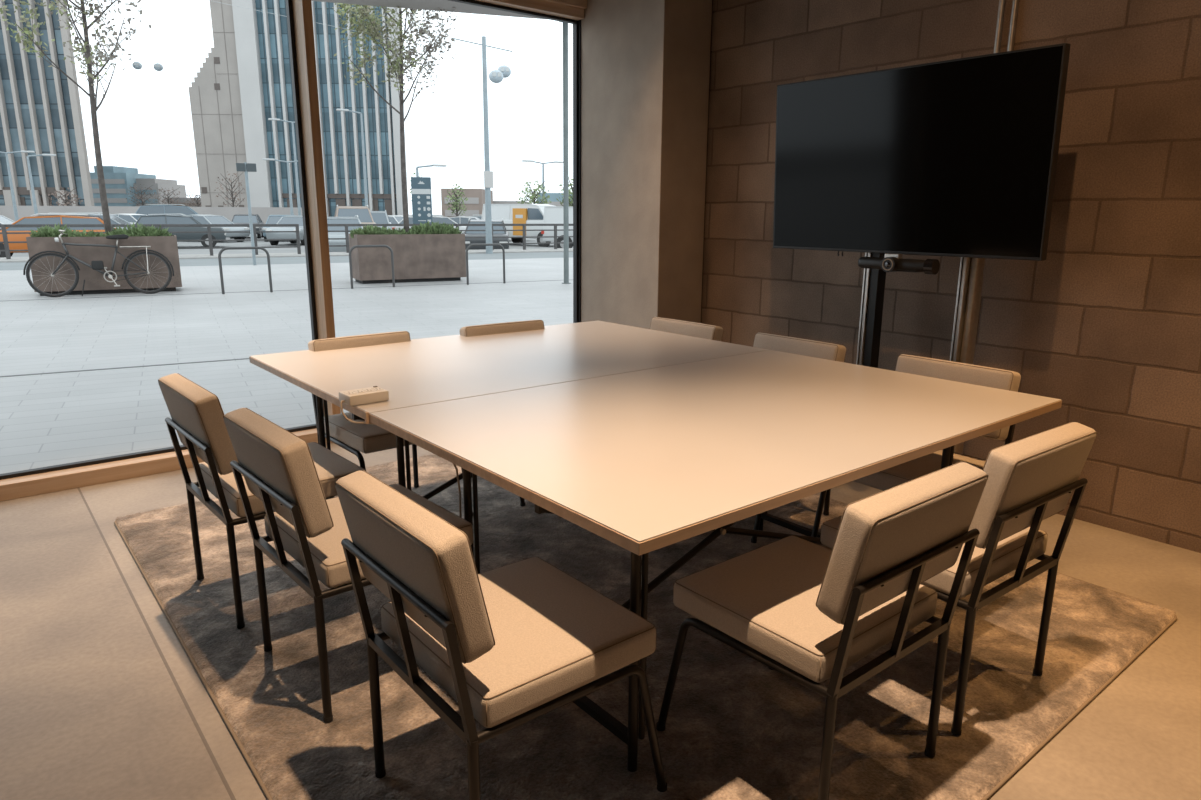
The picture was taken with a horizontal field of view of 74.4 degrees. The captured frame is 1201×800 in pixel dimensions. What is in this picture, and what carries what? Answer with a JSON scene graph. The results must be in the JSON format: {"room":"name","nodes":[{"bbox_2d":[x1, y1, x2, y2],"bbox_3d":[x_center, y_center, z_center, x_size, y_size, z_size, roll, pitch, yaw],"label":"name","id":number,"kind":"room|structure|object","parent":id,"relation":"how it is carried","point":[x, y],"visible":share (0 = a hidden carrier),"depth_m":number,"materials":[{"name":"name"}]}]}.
{"room":"meeting room","nodes":[
{"label":"meeting room","id":0,"kind":"room"},
{"bbox_2d":[0,443,1200,799],"bbox_3d":[0.048,1.324,0.692,7.500,0.200,8.860,-10,17,-38],"label":"floor","id":1,"kind":"structure","parent":0,"point":[101,698],"depth_m":2.32,"materials":[{"name":"concrete"}]},
{"bbox_2d":[114,454,1176,799],"bbox_3d":[-0.079,0.632,3.130,2.745,0.019,3.270,-10,17,-38],"label":"rug","id":2,"kind":"object","parent":1,"relation":"on","point":[737,727],"visible":0.4,"depth_m":2.26,"materials":[{"name":"carpet"}]},
{"bbox_2d":[158,373,366,628],"bbox_3d":[-1.157,0.290,2.814,0.574,0.779,0.485,-11,17,-40],"label":"chair","id":3,"kind":"object","parent":2,"relation":"on","point":[196,413],"visible":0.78,"depth_m":2.57,"materials":[{"name":"beige fabric"}]},
{"bbox_2d":[158,373,238,474],"bbox_3d":[-1.326,0.071,2.609,0.121,0.261,0.472,-11,17,-40],"label":"cushion","id":4,"kind":"object","parent":3,"relation":"on","point":[196,413],"depth_m":2.47,"materials":[{"name":"beige fabric"}]},
{"bbox_2d":[199,442,366,516],"bbox_3d":[-1.140,0.271,2.825,0.450,0.084,0.480,-11,17,-40],"label":"seat cushion","id":5,"kind":"object","parent":3,"relation":"on","point":[330,466],"depth_m":2.71,"materials":[{"name":"beige fabric"}]},
{"bbox_2d":[223,408,472,722],"bbox_3d":[-0.709,0.404,2.343,0.574,0.779,0.485,-11,17,-40],"label":"chair","id":6,"kind":"object","parent":2,"relation":"on","point":[277,466],"visible":0.75,"depth_m":2.09,"materials":[{"name":"beige fabric"}]},
{"bbox_2d":[223,408,332,537],"bbox_3d":[-0.878,0.186,2.138,0.121,0.261,0.472,-11,17,-40],"label":"cushion","id":7,"kind":"object","parent":6,"relation":"on","point":[277,466],"depth_m":2.01,"materials":[{"name":"beige fabric"}]},
{"bbox_2d":[264,484,472,587],"bbox_3d":[-0.692,0.386,2.353,0.450,0.084,0.480,-11,17,-40],"label":"seat cushion","id":8,"kind":"object","parent":6,"relation":"on","point":[326,549],"depth_m":2.21,"materials":[{"name":"beige fabric"}]},
{"bbox_2d":[308,331,472,515],"bbox_3d":[-0.934,0.125,3.517,0.485,0.779,0.574,-11,17,-40],"label":"chair","id":9,"kind":"object","parent":2,"relation":"on","point":[364,438],"visible":0.38,"depth_m":3.41,"materials":[{"name":"beige fabric"}]},
{"bbox_2d":[308,331,409,350],"bbox_3d":[-1.082,-0.168,3.623,0.472,0.261,0.121,-11,17,-40],"label":"cushion","id":10,"kind":"object","parent":9,"relation":"on","point":[400,336],"depth_m":3.57,"materials":[{"name":"beige fabric"}]},
{"bbox_2d":[324,412,412,453],"bbox_3d":[-0.920,0.113,3.498,0.480,0.084,0.450,-11,17,-40],"label":"seat cushion","id":11,"kind":"object","parent":9,"relation":"on","point":[364,438],"depth_m":3.27,"materials":[{"name":"beige fabric"}]},
{"bbox_2d":[335,470,666,799],"bbox_3d":[-0.210,0.539,1.790,0.574,0.779,0.485,-10,17,-38],"label":"chair","id":12,"kind":"object","parent":2,"relation":"on","point":[515,644],"visible":1,"depth_m":1.61,"materials":[{"name":"beige fabric"}]},
{"bbox_2d":[335,470,493,662],"bbox_3d":[-0.384,0.319,1.591,0.121,0.261,0.472,-10,17,-38],"label":"cushion","id":13,"kind":"object","parent":12,"relation":"on","point":[419,560],"depth_m":1.47,"materials":[{"name":"beige fabric"}]},
{"bbox_2d":[381,557,655,727],"bbox_3d":[-0.193,0.520,1.800,0.450,0.084,0.480,-10,17,-38],"label":"seat cushion","id":14,"kind":"object","parent":12,"relation":"on","point":[560,641],"depth_m":1.68,"materials":[{"name":"beige fabric"}]},
{"bbox_2d":[460,320,544,505],"bbox_3d":[-0.347,0.029,3.938,0.485,0.779,0.574,-10,17,-37],"label":"chair","id":15,"kind":"object","parent":2,"relation":"on","point":[507,327],"visible":0.24,"depth_m":3.99,"materials":[{"name":"beige fabric"}]},
{"bbox_2d":[460,320,543,336],"bbox_3d":[-0.485,-0.265,4.052,0.472,0.261,0.121,-10,17,-37],"label":"cushion","id":16,"kind":"object","parent":15,"relation":"on","point":[507,327],"depth_m":4.00,"materials":[{"name":"beige fabric"}]},
{"bbox_2d":[249,321,767,498],"bbox_3d":[-0.361,0.148,3.536,1.893,0.730,1.232,-10,17,-38],"label":"conference table","id":17,"kind":"object","parent":2,"relation":"on","point":[415,372],"visible":0.59,"depth_m":3.26,"materials":[{"name":"beige laminate"}]},
{"bbox_2d":[339,386,461,517],"bbox_3d":[-0.637,0.362,2.525,0.448,0.757,0.164,10,17,36],"label":"power strip","id":18,"kind":"object","parent":17,"relation":"on","point":[373,394],"visible":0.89,"depth_m":2.50,"materials":[{"name":"white plastic"}]},
{"bbox_2d":[650,317,723,341],"bbox_3d":[0.256,-0.001,4.079,0.574,0.779,0.485,-11,17,-39],"label":"chair","id":19,"kind":"object","parent":2,"relation":"on","point":[687,328],"visible":0.18,"depth_m":4.09,"materials":[{"name":"beige fabric"}]},
{"bbox_2d":[369,350,1061,771],"bbox_3d":[0.417,0.374,2.606,1.893,0.730,1.230,-10,17,-38],"label":"conference table","id":20,"kind":"object","parent":2,"relation":"on","point":[646,461],"visible":0.8,"depth_m":2.21,"materials":[{"name":"beige laminate"}]},
{"bbox_2d":[751,333,845,542],"bbox_3d":[0.707,0.130,3.539,0.574,0.779,0.485,-10,17,-38],"label":"chair","id":21,"kind":"object","parent":2,"relation":"on","point":[811,348],"visible":0.16,"depth_m":3.55,"materials":[{"name":"beige fabric"}]},
{"bbox_2d":[753,333,845,361],"bbox_3d":[0.885,-0.154,3.619,0.121,0.261,0.472,-10,17,-38],"label":"cushion","id":22,"kind":"object","parent":21,"relation":"on","point":[811,348],"depth_m":3.55,"materials":[{"name":"beige fabric"}]},
{"bbox_2d":[656,462,987,799],"bbox_3d":[0.514,0.508,1.938,0.485,0.779,0.574,-10,17,-38],"label":"chair","id":23,"kind":"object","parent":2,"relation":"on","point":[806,611],"visible":1,"depth_m":1.74,"materials":[{"name":"beige fabric"}]},
{"bbox_2d":[673,536,936,682],"bbox_3d":[0.500,0.489,1.951,0.480,0.084,0.450,-10,17,-38],"label":"seat cushion","id":24,"kind":"object","parent":23,"relation":"on","point":[760,602],"depth_m":1.84,"materials":[{"name":"beige fabric"}]},
{"bbox_2d":[817,462,987,623],"bbox_3d":[0.658,0.298,1.707,0.472,0.261,0.121,-10,17,-38],"label":"cushion","id":25,"kind":"object","parent":23,"relation":"on","point":[889,542],"depth_m":1.62,"materials":[{"name":"beige fabric"}]},
{"bbox_2d":[811,354,1020,543],"bbox_3d":[1.172,0.265,2.984,0.574,0.779,0.485,-10,17,-37],"label":"chair","id":26,"kind":"object","parent":2,"relation":"on","point":[902,473],"visible":0.24,"depth_m":2.92,"materials":[{"name":"beige fabric"}]},
{"bbox_2d":[854,449,985,490],"bbox_3d":[1.155,0.252,2.967,0.450,0.084,0.480,-10,17,-37],"label":"seat cushion","id":27,"kind":"object","parent":26,"relation":"on","point":[902,473],"depth_m":2.83,"materials":[{"name":"beige fabric"}]},
{"bbox_2d":[895,354,1020,439],"bbox_3d":[1.352,-0.018,3.061,0.121,0.261,0.472,-10,17,-37],"label":"cushion","id":28,"kind":"object","parent":26,"relation":"on","point":[917,365],"depth_m":2.98,"materials":[{"name":"beige fabric"}]},
{"bbox_2d":[820,422,1096,735],"bbox_3d":[0.985,0.425,2.304,0.485,0.779,0.574,-10,17,-36],"label":"chair","id":29,"kind":"object","parent":2,"relation":"on","point":[1032,479],"visible":0.68,"depth_m":2.04,"materials":[{"name":"beige fabric"}]},
{"bbox_2d":[821,516,1047,597],"bbox_3d":[0.971,0.405,2.317,0.480,0.084,0.450,-10,17,-36],"label":"seat cushion","id":30,"kind":"object","parent":29,"relation":"on","point":[1008,551],"depth_m":2.13,"materials":[{"name":"beige fabric"}]},
{"bbox_2d":[968,422,1095,547],"bbox_3d":[1.124,0.215,2.070,0.472,0.261,0.121,-10,17,-36],"label":"cushion","id":31,"kind":"object","parent":29,"relation":"on","point":[1032,479],"depth_m":1.98,"materials":[{"name":"beige fabric"}]},
{"bbox_2d":[856,253,984,453],"bbox_3d":[1.460,-0.406,3.800,0.480,1.750,0.800,-10,17,-38],"label":"stand","id":32,"kind":"object","parent":1,"relation":"on","point":[971,272],"visible":0.09,"depth_m":3.67,"materials":[{"name":"metal"}]},
{"bbox_2d":[773,43,1070,260],"bbox_3d":[1.337,-1.049,3.548,0.120,0.822,1.334,-10,17,-38],"label":"wall screen","id":33,"kind":"object","parent":32,"relation":"attached to","point":[958,157],"visible":1,"depth_m":3.40,"materials":[{"name":"black plastic"}]},
{"bbox_2d":[858,253,939,274],"bbox_3d":[1.331,-0.616,3.561,0.095,0.080,0.390,-10,17,-38],"label":"bar","id":34,"kind":"object","parent":33,"relation":"attached to","point":[891,262],"visible":1,"depth_m":3.53,"materials":[{"name":"black plastic"}]},
{"bbox_2d":[581,0,711,328],"bbox_3d":[0.141,-1.914,5.248,0.394,4.000,1.200,-10,17,-38],"label":"wall pillar","id":35,"kind":"structure","parent":0,"point":[645,64],"depth_m":5.00,"materials":[{"name":"paint"}]},
{"bbox_2d":[578,20,580,322],"bbox_3d":[-0.166,-1.370,5.680,0.014,2.582,0.080,-10,17,-38],"label":"trim","id":36,"kind":"structure","parent":35,"relation":"attached to","point":[579,21],"depth_m":5.59,"materials":[{"name":"black"}]},
{"bbox_2d":[701,0,1200,552],"bbox_3d":[2.787,-1.264,2.580,0.200,4.000,8.800,-10,17,-38],"label":"wall","id":37,"kind":"structure","parent":0,"point":[1107,326],"depth_m":3.50,"materials":[{"name":"concrete"}]},
{"bbox_2d":[701,0,712,315],"bbox_3d":[0.297,-1.945,5.384,0.025,4.000,1.180,-10,17,-38],"label":"trim","id":38,"kind":"structure","parent":37,"relation":"attached to","point":[712,0],"depth_m":5.02,"materials":[{"name":"black"}]},
{"bbox_2d":[993,0,1005,52],"bbox_3d":[1.798,-2.434,3.371,0.033,2.100,0.040,-10,17,-38],"label":"conduit","id":39,"kind":"object","parent":37,"relation":"attached to","point":[1001,8],"visible":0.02,"depth_m":3.54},
{"bbox_2d":[1007,0,1018,50],"bbox_3d":[1.836,-2.424,3.326,0.033,2.100,0.040,-10,17,-38],"label":"conduit","id":40,"kind":"object","parent":37,"relation":"attached to","point":[1015,4],"visible":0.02,"depth_m":3.50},
{"bbox_3d":[-2.732,-1.530,3.549,7.500,4.000,0.280,-10,17,-38],"label":"wall window","id":41,"kind":"structure","parent":0,"visible":0},
{"bbox_2d":[0,0,586,500],"bbox_3d":[-1.999,-1.056,4.171,4.770,2.800,0.160,-10,17,-38],"label":"window","id":42,"kind":"structure","parent":41,"relation":"attached to","point":[289,6],"depth_m":4.18,"materials":[{"name":"black"}]},
{"bbox_2d":[292,0,340,415],"bbox_3d":[-1.608,-1.090,4.459,0.050,2.582,0.205,-10,17,-38],"label":"window mullion","id":43,"kind":"structure","parent":42,"relation":"on","point":[302,9],"depth_m":4.36,"materials":[{"name":"brown wood"}]},
{"bbox_2d":[449,0,577,322],"bbox_3d":[-0.898,-1.215,5.106,1.883,2.537,0.040,-10,17,-38],"label":"window","id":44,"kind":"structure","parent":41,"relation":"attached to","point":[471,2],"depth_m":5.52,"materials":[{"name":"black"}]},
{"label":"outside","id":45,"kind":"structure","parent":0,"visible":0},
{"bbox_2d":[0,252,572,270],"bbox_3d":[2.475,-5.111,28.205,150.000,0.300,3.351,-7,15,-27],"label":"lane","id":46,"kind":"structure","parent":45,"point":[480,256],"depth_m":22.40,"materials":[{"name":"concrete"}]},
{"bbox_2d":[452,36,512,253],"bbox_3d":[-3.729,-8.195,25.762,2.054,6.750,0.238,-7,15,-27],"label":"street lamp","id":47,"kind":"object","parent":46,"relation":"on","point":[488,175],"visible":0.99,"depth_m":25.78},
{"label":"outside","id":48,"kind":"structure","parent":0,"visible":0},
{"bbox_2d":[208,0,572,59],"bbox_3d":[-7.097,-30.568,54.629,121.007,21.425,60.513,-10,17,-38],"label":"cable","id":49,"kind":"object","parent":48,"point":[208,0],"visible":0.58,"depth_m":42.23,"materials":[{"name":"grey plastic"}]},
{"bbox_2d":[489,62,502,82],"bbox_3d":[-7.374,-23.184,55.851,1.024,1.537,0.894,-3,14,-14],"label":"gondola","id":50,"kind":"object","parent":49,"relation":"hanging from","point":[496,76],"visible":1,"depth_m":55.63,"materials":[{"name":"grey"}]},
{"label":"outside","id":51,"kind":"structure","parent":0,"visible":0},
{"bbox_2d":[0,258,572,473],"bbox_3d":[3.870,-2.062,15.382,100.001,0.300,21.200,-7,15,-27],"label":"pavement","id":52,"kind":"structure","parent":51,"point":[52,419],"depth_m":8.95,"materials":[{"name":"concrete"}]},
{"bbox_2d":[23,230,173,296],"bbox_3d":[-8.097,-2.222,12.795,2.028,1.053,0.594,-3,14,-14],"label":"bicycle","id":53,"kind":"object","parent":52,"relation":"on","point":[98,266],"visible":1,"depth_m":12.81,"materials":[{"name":"black metal"}]},
{"bbox_2d":[26,235,181,295],"bbox_3d":[-8.301,-2.296,13.369,2.100,0.930,0.750,-7,15,-27],"label":"planter box","id":54,"kind":"object","parent":52,"relation":"on","point":[95,283],"visible":0.86,"depth_m":13.02,"materials":[{"name":"brown metal"}]},
{"bbox_2d":[0,0,151,233],"bbox_3d":[-8.443,-5.670,13.016,2.669,6.019,2.392,10,16,35],"label":"street tree","id":55,"kind":"object","parent":54,"relation":"in","point":[85,49],"visible":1,"depth_m":12.99,"materials":[{"name":"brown plant"}]},
{"bbox_2d":[29,222,171,236],"bbox_3d":[-8.293,-2.817,13.228,2.061,0.330,0.744,-7,15,-27],"label":"plants","id":56,"kind":"object","parent":54,"relation":"on","point":[47,231],"visible":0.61,"depth_m":13.12,"materials":[{"name":"green plant"}]},
{"bbox_2d":[0,358,248,376],"bbox_3d":[0.336,-0.818,9.403,32.000,0.014,0.049,-7,15,-27],"label":"channel","id":57,"kind":"object","parent":52,"relation":"on","point":[240,358],"depth_m":7.01,"materials":[{"name":"grey"}]},
{"bbox_2d":[218,247,272,293],"bbox_3d":[-5.971,-2.186,13.310,0.794,0.772,0.044,-7,15,-27],"label":"hoop","id":58,"kind":"object","parent":52,"relation":"on","point":[225,248],"visible":1,"depth_m":13.20,"materials":[{"name":"grey metal"}]},
{"bbox_2d":[236,162,256,264],"bbox_3d":[-8.816,-4.673,19.935,0.460,2.520,0.108,-7,15,-27],"label":"sign post","id":59,"kind":"object","parent":52,"relation":"on","point":[246,167],"visible":1,"depth_m":19.78,"materials":[{"name":"metal"}]},
{"bbox_2d":[8,280,557,300],"bbox_3d":[0.633,-2.641,17.100,44.000,0.013,0.083,-7,15,-27],"label":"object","id":60,"kind":"object","parent":52,"relation":"on","point":[546,280],"depth_m":13.64,"materials":[{"name":"grey"}]},
{"bbox_2d":[349,245,394,288],"bbox_3d":[-4.145,-2.421,14.354,0.794,0.772,0.044,-7,15,-27],"label":"hoop","id":61,"kind":"object","parent":52,"relation":"on","point":[355,246],"visible":1,"depth_m":14.25,"materials":[{"name":"grey metal"}]},
{"bbox_2d":[349,234,465,283],"bbox_3d":[-3.849,-2.857,15.859,2.120,0.930,0.800,-7,15,-27],"label":"planter box","id":62,"kind":"object","parent":52,"relation":"on","point":[417,257],"visible":0.88,"depth_m":15.49,"materials":[{"name":"concrete"}]},
{"bbox_2d":[326,3,457,231],"bbox_3d":[-3.808,-6.141,14.791,2.380,6.175,2.878,-4,14,-19],"label":"street tree","id":63,"kind":"object","parent":62,"relation":"in","point":[374,24],"visible":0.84,"depth_m":14.63,"materials":[{"name":"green plant"}]},
{"bbox_2d":[350,221,461,238],"bbox_3d":[-3.855,-3.397,15.739,2.243,0.356,0.844,-7,15,-27],"label":"plants","id":64,"kind":"object","parent":62,"relation":"on","point":[436,228],"visible":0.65,"depth_m":15.65,"materials":[{"name":"green plant"}]},
{"bbox_2d":[466,243,505,284],"bbox_3d":[-2.217,-2.632,15.296,0.794,0.772,0.044,-7,15,-27],"label":"hoop","id":65,"kind":"object","parent":52,"relation":"on","point":[488,244],"visible":1,"depth_m":15.20,"materials":[{"name":"grey metal"}]},
{"bbox_2d":[562,22,570,283],"bbox_3d":[-0.659,-4.635,15.056,0.180,4.800,0.180,-10,17,-38],"label":"column","id":66,"kind":"structure","parent":52,"relation":"on","point":[565,25],"depth_m":15.03,"materials":[{"name":"metal"}]},
{"bbox_2d":[311,0,548,19],"bbox_3d":[-2.911,-6.893,13.246,13.371,0.400,1.513,-4,14,-18],"label":"canopy","id":67,"kind":"object","parent":66,"relation":"on","point":[410,4],"depth_m":13.57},
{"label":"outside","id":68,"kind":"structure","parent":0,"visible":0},
{"bbox_2d":[11,215,572,256],"bbox_3d":[-61.311,-49.681,215.982,700.000,0.200,393.800,-7,15,-27],"label":"ground","id":69,"kind":"structure","parent":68,"point":[528,240],"depth_m":39.62,"materials":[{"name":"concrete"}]},
{"bbox_2d":[0,151,34,221],"bbox_3d":[-43.204,-15.278,58.133,3.400,5.900,0.360,-7,15,-27],"label":"lamp","id":70,"kind":"object","parent":69,"relation":"on","point":[6,153],"visible":0.92,"depth_m":58.00,"materials":[{"name":"grey"}]},
{"bbox_2d":[26,154,55,215],"bbox_3d":[-40.149,-14.916,57.338,1.824,5.600,0.360,-7,15,-27],"label":"lamp","id":71,"kind":"object","parent":69,"relation":"on","point":[28,156],"visible":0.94,"depth_m":56.78,"materials":[{"name":"grey"}]},
{"bbox_2d":[0,0,93,205],"bbox_3d":[-86.709,-51.011,107.738,36.070,52.000,13.100,0,13,0],"label":"office tower","id":72,"kind":"structure","parent":69,"relation":"on","point":[41,113],"depth_m":104.62,"materials":[{"name":"grey"}]},
{"bbox_2d":[0,213,104,257],"bbox_3d":[-19.898,-5.831,28.327,4.690,1.653,1.844,-7,15,-29],"label":"parked car","id":73,"kind":"object","parent":69,"relation":"on","point":[58,218],"visible":0.2,"depth_m":27.59,"materials":[{"name":"orange paint"}]},
{"bbox_2d":[48,188,82,205],"bbox_3d":[-64.351,-23.440,95.359,3.460,4.344,3.464,-10,17,-38],"label":"tree","id":74,"kind":"object","parent":69,"relation":"on","point":[65,196],"visible":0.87,"depth_m":94.86,"materials":[{"name":"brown plant"}]},
{"bbox_2d":[87,212,131,229],"bbox_3d":[-26.101,-8.977,41.426,4.690,1.653,1.844,-3,14,-13],"label":"parked car","id":75,"kind":"object","parent":69,"relation":"on","point":[114,219],"visible":0.06,"depth_m":40.95,"materials":[{"name":"silver metal"}]},
{"bbox_2d":[90,166,155,205],"bbox_3d":[-90.213,-39.242,150.122,7.000,9.500,10.060,0,13,0],"label":"building","id":76,"kind":"structure","parent":69,"relation":"on","point":[118,180],"depth_m":145.36,"materials":[{"name":"blue glass"}]},
{"bbox_2d":[110,214,147,223],"bbox_3d":[-29.244,-10.915,49.737,4.110,1.551,1.844,3,14,11],"label":"parked car","id":77,"kind":"object","parent":69,"relation":"on","point":[130,218],"visible":0.08,"depth_m":48.95,"materials":[{"name":"grey paint"}]},
{"bbox_2d":[126,184,155,205],"bbox_3d":[-78.691,-34.053,136.066,4.834,6.036,4.865,-10,17,-38],"label":"tree","id":78,"kind":"object","parent":69,"relation":"on","point":[141,191],"visible":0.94,"depth_m":135.66,"materials":[{"name":"grey plant"}]},
{"bbox_2d":[0,206,301,223],"bbox_3d":[-52.845,-20.940,89.988,40.000,2.100,0.600,0,13,0],"label":"wall","id":79,"kind":"structure","parent":69,"relation":"on","point":[7,211],"depth_m":89.55,"materials":[{"name":"concrete"}]},
{"bbox_2d":[133,178,185,205],"bbox_3d":[-84.717,-38.645,152.309,5.000,7.400,10.060,0,13,0],"label":"building","id":80,"kind":"structure","parent":69,"relation":"on","point":[165,184],"depth_m":147.72,"materials":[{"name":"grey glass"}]},
{"bbox_2d":[135,204,198,215],"bbox_3d":[-29.209,-12.398,54.642,5.525,2.198,1.844,-5,14,-23],"label":"parked car","id":81,"kind":"object","parent":69,"relation":"on","point":[151,208],"visible":0.15,"depth_m":53.60,"materials":[{"name":"grey metal"}]},
{"bbox_2d":[152,187,183,205],"bbox_3d":[-74.267,-33.786,136.017,4.745,5.595,4.943,-10,17,-38],"label":"tree","id":82,"kind":"object","parent":69,"relation":"on","point":[172,192],"visible":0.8,"depth_m":135.39,"materials":[{"name":"grey plant"}]},
{"bbox_2d":[135,214,225,246],"bbox_3d":[-20.308,-8.160,38.173,4.040,1.620,1.844,-6,15,-24],"label":"parked car","id":83,"kind":"object","parent":69,"relation":"on","point":[155,218],"visible":0.4,"depth_m":37.52,"materials":[{"name":"grey paint"}]},
{"bbox_2d":[169,198,201,206],"bbox_3d":[-77.722,-37.637,155.619,9.000,4.000,10.060,0,13,0],"label":"building","id":84,"kind":"structure","parent":69,"relation":"on","point":[176,199],"depth_m":150.52,"materials":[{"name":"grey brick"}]},
{"bbox_2d":[186,215,249,242],"bbox_3d":[-22.253,-9.774,45.117,4.110,1.551,1.844,6,14,21],"label":"parked car","id":85,"kind":"object","parent":69,"relation":"on","point":[203,219],"visible":0.34,"depth_m":44.52,"materials":[{"name":"silver metal"}]},
{"bbox_2d":[215,171,244,206],"bbox_3d":[-43.399,-23.682,93.006,3.400,6.166,3.633,-10,17,-38],"label":"tree","id":86,"kind":"object","parent":69,"relation":"on","point":[235,180],"visible":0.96,"depth_m":92.83,"materials":[{"name":"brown plant"}]},
{"bbox_2d":[230,214,263,238],"bbox_3d":[-23.165,-11.369,51.820,1.844,1.551,4.110,-4,14,-18],"label":"parked car","id":87,"kind":"object","parent":69,"relation":"on","point":[237,218],"visible":0.46,"depth_m":51.09,"materials":[{"name":"grey paint"}]},
{"bbox_2d":[262,215,288,241],"bbox_3d":[-18.995,-10.262,47.267,1.844,1.551,4.110,-3,14,-16],"label":"parked car","id":88,"kind":"object","parent":69,"relation":"on","point":[272,219],"visible":0.24,"depth_m":46.43,"materials":[{"name":"silver metal"}]},
{"bbox_2d":[262,158,297,214],"bbox_3d":[-22.853,-14.940,58.352,3.400,5.400,0.360,-7,15,-27],"label":"lamp","id":89,"kind":"object","parent":69,"relation":"on","point":[287,162],"visible":0.56,"depth_m":58.03,"materials":[{"name":"grey"}]},
{"bbox_2d":[268,118,300,214],"bbox_3d":[-23.521,-17.233,61.283,3.400,8.500,0.360,-7,15,-27],"label":"lamp","id":90,"kind":"object","parent":69,"relation":"on","point":[274,119],"visible":0.59,"depth_m":61.02,"materials":[{"name":"grey"}]},
{"bbox_2d":[265,215,304,244],"bbox_3d":[-16.161,-9.077,42.344,1.844,1.551,4.110,1,13,2],"label":"parked car","id":91,"kind":"object","parent":69,"relation":"on","point":[291,219],"visible":0.41,"depth_m":40.65,"materials":[{"name":"silver metal"}]},
{"bbox_2d":[0,248,572,262],"bbox_3d":[1.293,-5.602,30.353,150.000,0.450,1.652,-7,15,-27],"label":"kerb","id":92,"kind":"object","parent":69,"relation":"on","point":[246,255],"depth_m":24.10,"materials":[{"name":"concrete"}]},
{"bbox_2d":[0,224,300,258],"bbox_3d":[-14.794,-4.353,21.693,12.400,0.910,0.091,-7,15,-27],"label":"railing","id":93,"kind":"object","parent":92,"relation":"on","point":[4,232],"visible":0.74,"depth_m":23.25,"materials":[{"name":"metal"}]},
{"bbox_2d":[327,224,572,252],"bbox_3d":[-2.731,-5.849,28.338,14.900,0.910,0.091,-7,15,-27],"label":"railing","id":94,"kind":"object","parent":92,"relation":"on","point":[346,230],"visible":0.22,"depth_m":27.78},
{"bbox_2d":[188,0,408,216],"bbox_3d":[-39.880,-50.761,107.972,27.870,52.000,14.600,0,13,0],"label":"office tower","id":95,"kind":"structure","parent":69,"relation":"on","point":[245,81],"depth_m":104.16,"materials":[{"name":"grey"}]},
{"bbox_2d":[327,215,362,251],"bbox_3d":[-9.784,-6.107,29.771,1.844,1.653,4.690,-5,14,-20],"label":"parked car","id":96,"kind":"object","parent":69,"relation":"on","point":[330,220],"visible":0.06,"depth_m":28.77,"materials":[{"name":"silver metal"}]},
{"bbox_2d":[336,109,367,206],"bbox_3d":[-17.942,-16.463,57.542,1.824,8.800,0.360,-7,15,-27],"label":"lamp","id":97,"kind":"object","parent":69,"relation":"on","point":[347,110],"visible":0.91,"depth_m":57.55,"materials":[{"name":"grey"}]},
{"bbox_2d":[334,205,376,226],"bbox_3d":[-11.408,-7.953,36.601,1.844,2.090,5.247,-4,14,-19],"label":"parked car","id":98,"kind":"object","parent":69,"relation":"on","point":[363,212],"visible":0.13,"depth_m":35.64,"materials":[{"name":"silver metal"}]},
{"bbox_2d":[370,210,391,229],"bbox_3d":[-11.939,-9.049,41.646,1.844,1.873,4.690,-3,14,-14],"label":"parked car","id":99,"kind":"object","parent":69,"relation":"on","point":[379,217],"visible":0.16,"depth_m":40.80,"materials":[{"name":"silver metal"}]},
{"bbox_2d":[411,177,432,226],"bbox_3d":[-7.227,-7.439,32.123,0.780,3.100,0.128,-1,13,-6],"label":"information totem","id":100,"kind":"object","parent":69,"relation":"on","point":[420,186],"visible":0.78,"depth_m":31.92,"materials":[{"name":"blue"}]},
{"bbox_2d":[392,214,466,233],"bbox_3d":[-8.557,-8.971,41.885,4.690,1.653,1.844,-2,14,-11],"label":"parked car","id":101,"kind":"object","parent":69,"relation":"on","point":[441,220],"visible":0.17,"depth_m":41.09,"materials":[{"name":"grey paint"}]},
{"bbox_2d":[446,184,467,216],"bbox_3d":[-13.228,-17.724,72.855,2.043,4.253,2.058,-10,17,-38],"label":"tree","id":102,"kind":"object","parent":69,"relation":"on","point":[455,205],"visible":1,"depth_m":72.66,"materials":[{"name":"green plant"}]},
{"bbox_2d":[448,216,480,223],"bbox_3d":[-7.401,-9.686,45.154,4.110,1.551,1.844,0,13,-3],"label":"parked car","id":103,"kind":"object","parent":69,"relation":"on","point":[459,219],"visible":0.06,"depth_m":44.31,"materials":[{"name":"grey paint"}]},
{"bbox_2d":[441,188,492,216],"bbox_3d":[-17.017,-24.794,102.032,5.000,4.500,10.060,0,13,0],"label":"building","id":104,"kind":"structure","parent":69,"relation":"on","point":[476,197],"depth_m":97.09,"materials":[{"name":"brown brick"}]},
{"bbox_2d":[463,218,508,249],"bbox_3d":[-4.660,-6.630,32.295,1.844,1.548,3.855,-1,13,-6],"label":"parked car","id":105,"kind":"object","parent":69,"relation":"on","point":[467,233],"visible":0.56,"depth_m":30.84,"materials":[{"name":"grey paint"}]},
{"bbox_2d":[481,204,553,246],"bbox_3d":[-3.838,-9.440,42.751,5.493,2.236,2.004,9,16,33],"label":"van","id":106,"kind":"object","parent":69,"relation":"on","point":[510,213],"visible":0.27,"depth_m":41.85,"materials":[{"name":"white paint"}]},
{"bbox_2d":[516,180,551,203],"bbox_3d":[-5.038,-14.642,60.284,2.700,4.159,2.570,-10,17,-38],"label":"tree","id":107,"kind":"object","parent":69,"relation":"on","point":[534,194],"visible":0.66,"depth_m":59.79,"materials":[{"name":"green plant"}]},
{"bbox_2d":[537,193,571,205],"bbox_3d":[-3.754,-19.656,82.672,5.000,3.600,10.060,0,13,0],"label":"building","id":108,"kind":"structure","parent":69,"relation":"on","point":[553,196],"depth_m":77.54,"materials":[{"name":"blue glass"}]},
{"bbox_2d":[541,206,572,247],"bbox_3d":[-0.193,-8.064,37.383,5.090,2.071,2.004,0,13,0],"label":"van","id":109,"kind":"object","parent":69,"relation":"on","point":[552,214],"visible":0.26,"depth_m":36.45,"materials":[{"name":"white paint"}]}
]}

